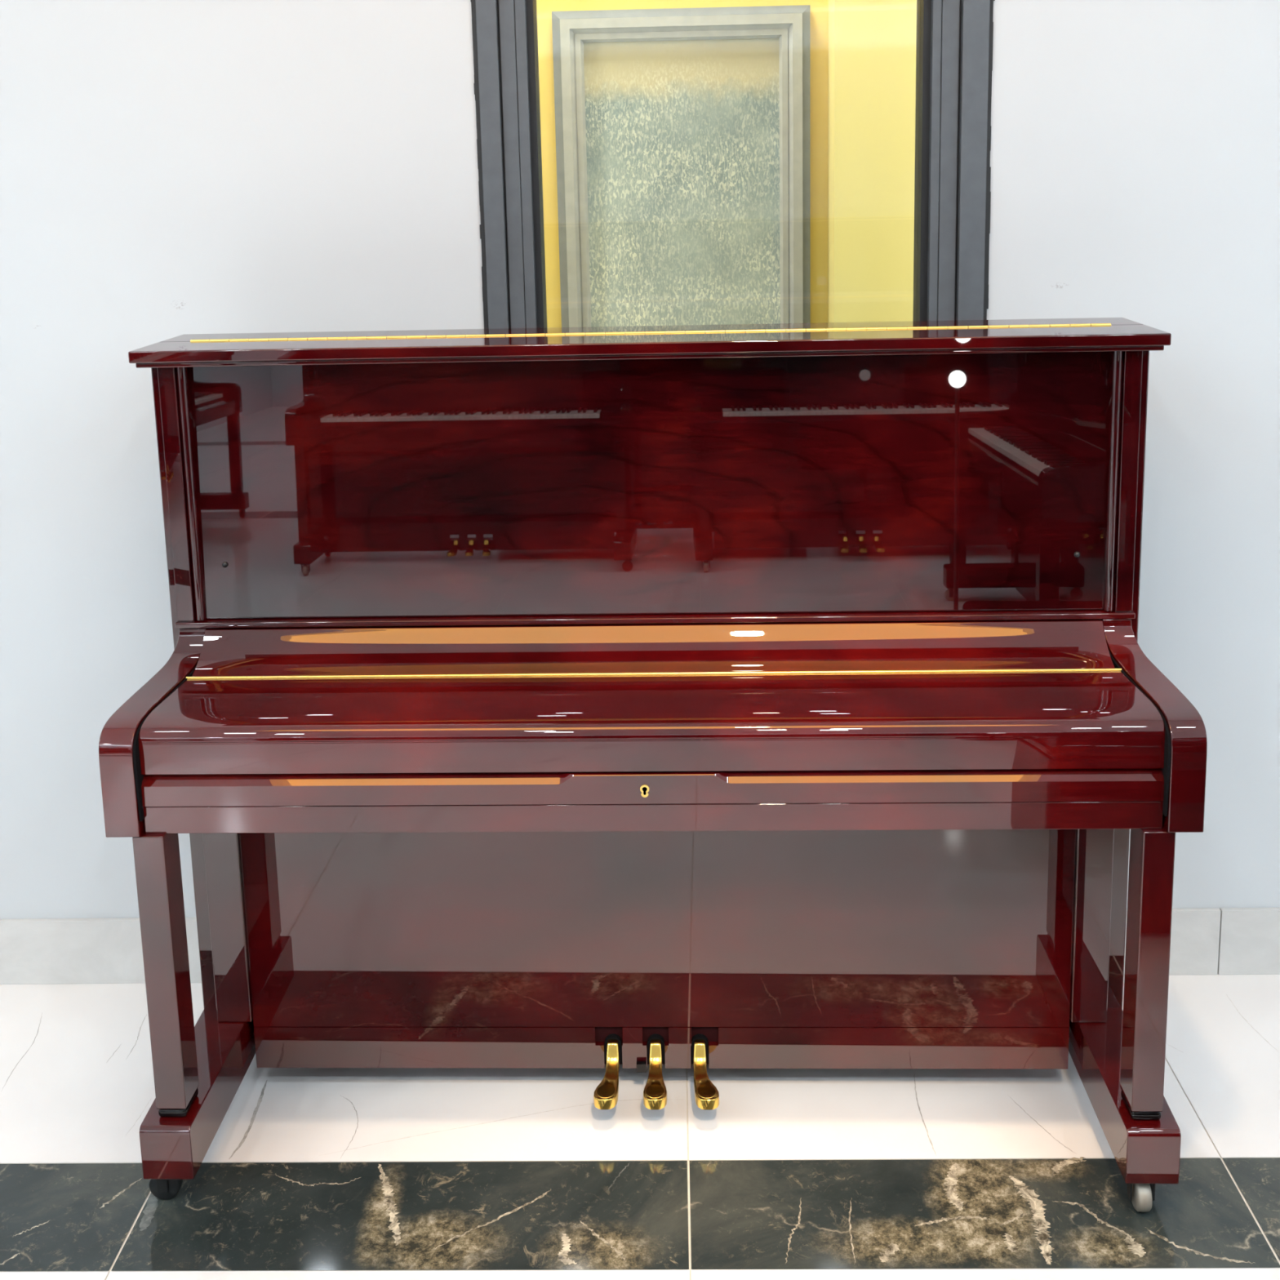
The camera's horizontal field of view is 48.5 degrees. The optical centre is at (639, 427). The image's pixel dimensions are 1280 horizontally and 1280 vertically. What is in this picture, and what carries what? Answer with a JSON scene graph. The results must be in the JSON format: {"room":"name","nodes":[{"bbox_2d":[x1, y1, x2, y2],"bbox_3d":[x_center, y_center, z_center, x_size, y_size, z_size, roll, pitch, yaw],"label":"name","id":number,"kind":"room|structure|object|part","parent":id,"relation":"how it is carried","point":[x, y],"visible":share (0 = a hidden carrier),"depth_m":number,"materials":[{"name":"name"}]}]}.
{"room":"piano showroom","nodes":[
{"label":"piano showroom","id":0,"kind":"room"},
{"bbox_2d":[0,0,1279,919],"bbox_3d":[0.007,-0.466,2.470,8.700,3.000,0.161,-1,10,1],"label":"wall","id":1,"kind":"structure","parent":0,"point":[169,169],"depth_m":2.42,"materials":[{"name":"white paint"}]},
{"bbox_2d":[0,907,1279,984],"bbox_3d":[0.036,0.962,2.637,8.400,0.128,0.010,-1,10,1],"label":"baseboard","id":2,"kind":"structure","parent":1,"relation":"attached to","point":[1209,940],"depth_m":2.65,"materials":[{"name":"grey tile"}]},
{"bbox_2d":[470,0,995,328],"bbox_3d":[0.163,-0.192,2.482,0.862,2.450,0.106,-1,10,1],"label":"door frame","id":3,"kind":"structure","parent":1,"relation":"in","point":[954,39],"depth_m":2.39,"materials":[{"name":"grey metal"}]},
{"bbox_2d":[0,973,1279,1279],"bbox_3d":[-0.079,1.997,-2.739,8.400,0.030,12.750,-1,10,1],"label":"floor","id":4,"kind":"structure","parent":0,"point":[307,1173],"depth_m":2.13,"materials":[{"name":"white tile"}]},
{"bbox_2d":[98,317,1207,1212],"bbox_3d":[0.016,0.483,2.180,1.534,1.232,0.502,-1,10,2],"label":"upright piano","id":5,"kind":"object","parent":4,"relation":"on","point":[775,695],"visible":1,"depth_m":2.18,"materials":[{"name":"red wood"}]},
{"bbox_3d":[-0.713,0.441,2.118,0.056,0.212,0.312,0,10,4],"label":"arm","id":6,"kind":"part","parent":5,"relation":"part of","materials":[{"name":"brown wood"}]},
{"bbox_3d":[-0.683,0.776,2.053,0.044,0.423,0.058,-1,10,2],"label":"leg","id":7,"kind":"part","parent":5,"relation":"part of","materials":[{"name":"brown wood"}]},
{"bbox_3d":[-0.708,0.453,2.348,0.036,1.144,0.190,-1,10,2],"label":"panel","id":8,"kind":"part","parent":5,"relation":"part of","materials":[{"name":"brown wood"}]},
{"bbox_3d":[-0.693,0.102,2.202,0.014,0.402,0.028,-1,10,2],"label":"panel moulding","id":9,"kind":"part","parent":5,"relation":"part of","materials":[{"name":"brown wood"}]},
{"bbox_3d":[-0.657,0.733,2.332,0.056,0.437,0.148,-1,10,2],"label":"post","id":10,"kind":"part","parent":5,"relation":"part of","materials":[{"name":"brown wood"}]},
{"bbox_3d":[0.006,-0.126,2.152,1.534,0.018,0.124,-1,10,2],"label":"lid","id":11,"kind":"part","parent":5,"relation":"part of","materials":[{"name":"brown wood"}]},
{"bbox_3d":[0.008,-0.123,2.209,1.519,0.008,0.224,-1,10,2],"label":"lid moulding","id":12,"kind":"part","parent":5,"relation":"part of","materials":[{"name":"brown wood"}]},
{"bbox_3d":[0.011,0.089,2.186,1.392,0.402,0.028,-1,10,2],"label":"panel","id":13,"kind":"part","parent":5,"relation":"part of","materials":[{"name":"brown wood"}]},
{"bbox_3d":[0.010,-0.147,2.268,1.534,0.018,0.110,-1,10,2],"label":"lid","id":14,"kind":"part","parent":5,"relation":"part of","materials":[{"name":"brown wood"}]},
{"bbox_3d":[0.015,0.296,2.209,1.481,0.009,0.034,-1,10,2],"label":"rail","id":15,"kind":"part","parent":5,"relation":"part of","materials":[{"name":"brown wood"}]},
{"bbox_3d":[0.023,0.739,2.251,1.308,0.450,0.018,-1,10,2],"label":"panel","id":16,"kind":"part","parent":5,"relation":"part of","materials":[{"name":"brown wood"}]},
{"bbox_3d":[0.024,0.419,2.402,1.470,1.100,0.036,-1,10,2],"label":"frame","id":17,"kind":"part","parent":5,"relation":"part of","materials":[{"name":"brown wood"}]},
{"bbox_3d":[0.029,0.997,2.296,1.308,0.072,0.018,-1,10,2],"label":"rail","id":18,"kind":"part","parent":5,"relation":"part of","materials":[{"name":"brown wood"}]},
{"bbox_3d":[0.707,0.712,2.280,0.056,0.437,0.148,-1,10,2],"label":"post","id":19,"kind":"part","parent":5,"relation":"part of","materials":[{"name":"brown wood"}]},
{"bbox_3d":[0.713,0.080,2.149,0.014,0.402,0.028,-1,10,2],"label":"panel moulding","id":20,"kind":"part","parent":5,"relation":"part of","materials":[{"name":"brown wood"}]},
{"bbox_3d":[0.750,0.431,2.293,0.036,1.144,0.190,-1,10,2],"label":"panel","id":21,"kind":"part","parent":5,"relation":"part of","materials":[{"name":"brown wood"}]},
{"bbox_3d":[0.713,0.754,2.000,0.044,0.423,0.058,-1,10,2],"label":"leg","id":22,"kind":"part","parent":5,"relation":"part of","materials":[{"name":"brown wood"}]},
{"bbox_3d":[0.737,0.419,2.063,0.056,0.212,0.312,-1,10,0],"label":"arm","id":23,"kind":"part","parent":5,"relation":"part of","materials":[{"name":"brown wood"}]},
{"bbox_2d":[536,0,828,327],"bbox_3d":[-0.586,-0.574,3.150,1.985,3.000,0.120,-1,10,1],"label":"wall","id":24,"kind":"structure","parent":0,"point":[819,9],"depth_m":3.06,"materials":[{"name":"yellow paint"}]},
{"bbox_2d":[551,4,810,327],"bbox_3d":[0.101,-0.161,3.128,0.543,1.466,0.038,-1,10,1],"label":"framed picture","id":25,"kind":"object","parent":24,"relation":"in","point":[683,135],"depth_m":3.06},
{"bbox_3d":[0.102,-0.163,3.137,0.415,1.338,0.006,-1,10,1],"label":"frosted pane","id":26,"kind":"part","parent":25,"relation":"part of","materials":[{"name":"glass"}]},
{"bbox_2d":[827,0,916,322],"bbox_3d":[1.012,-0.591,3.051,1.215,3.000,0.240,-1,10,1],"label":"wall","id":27,"kind":"structure","parent":0,"point":[872,43],"depth_m":2.95,"materials":[{"name":"yellow paint"}]}
]}

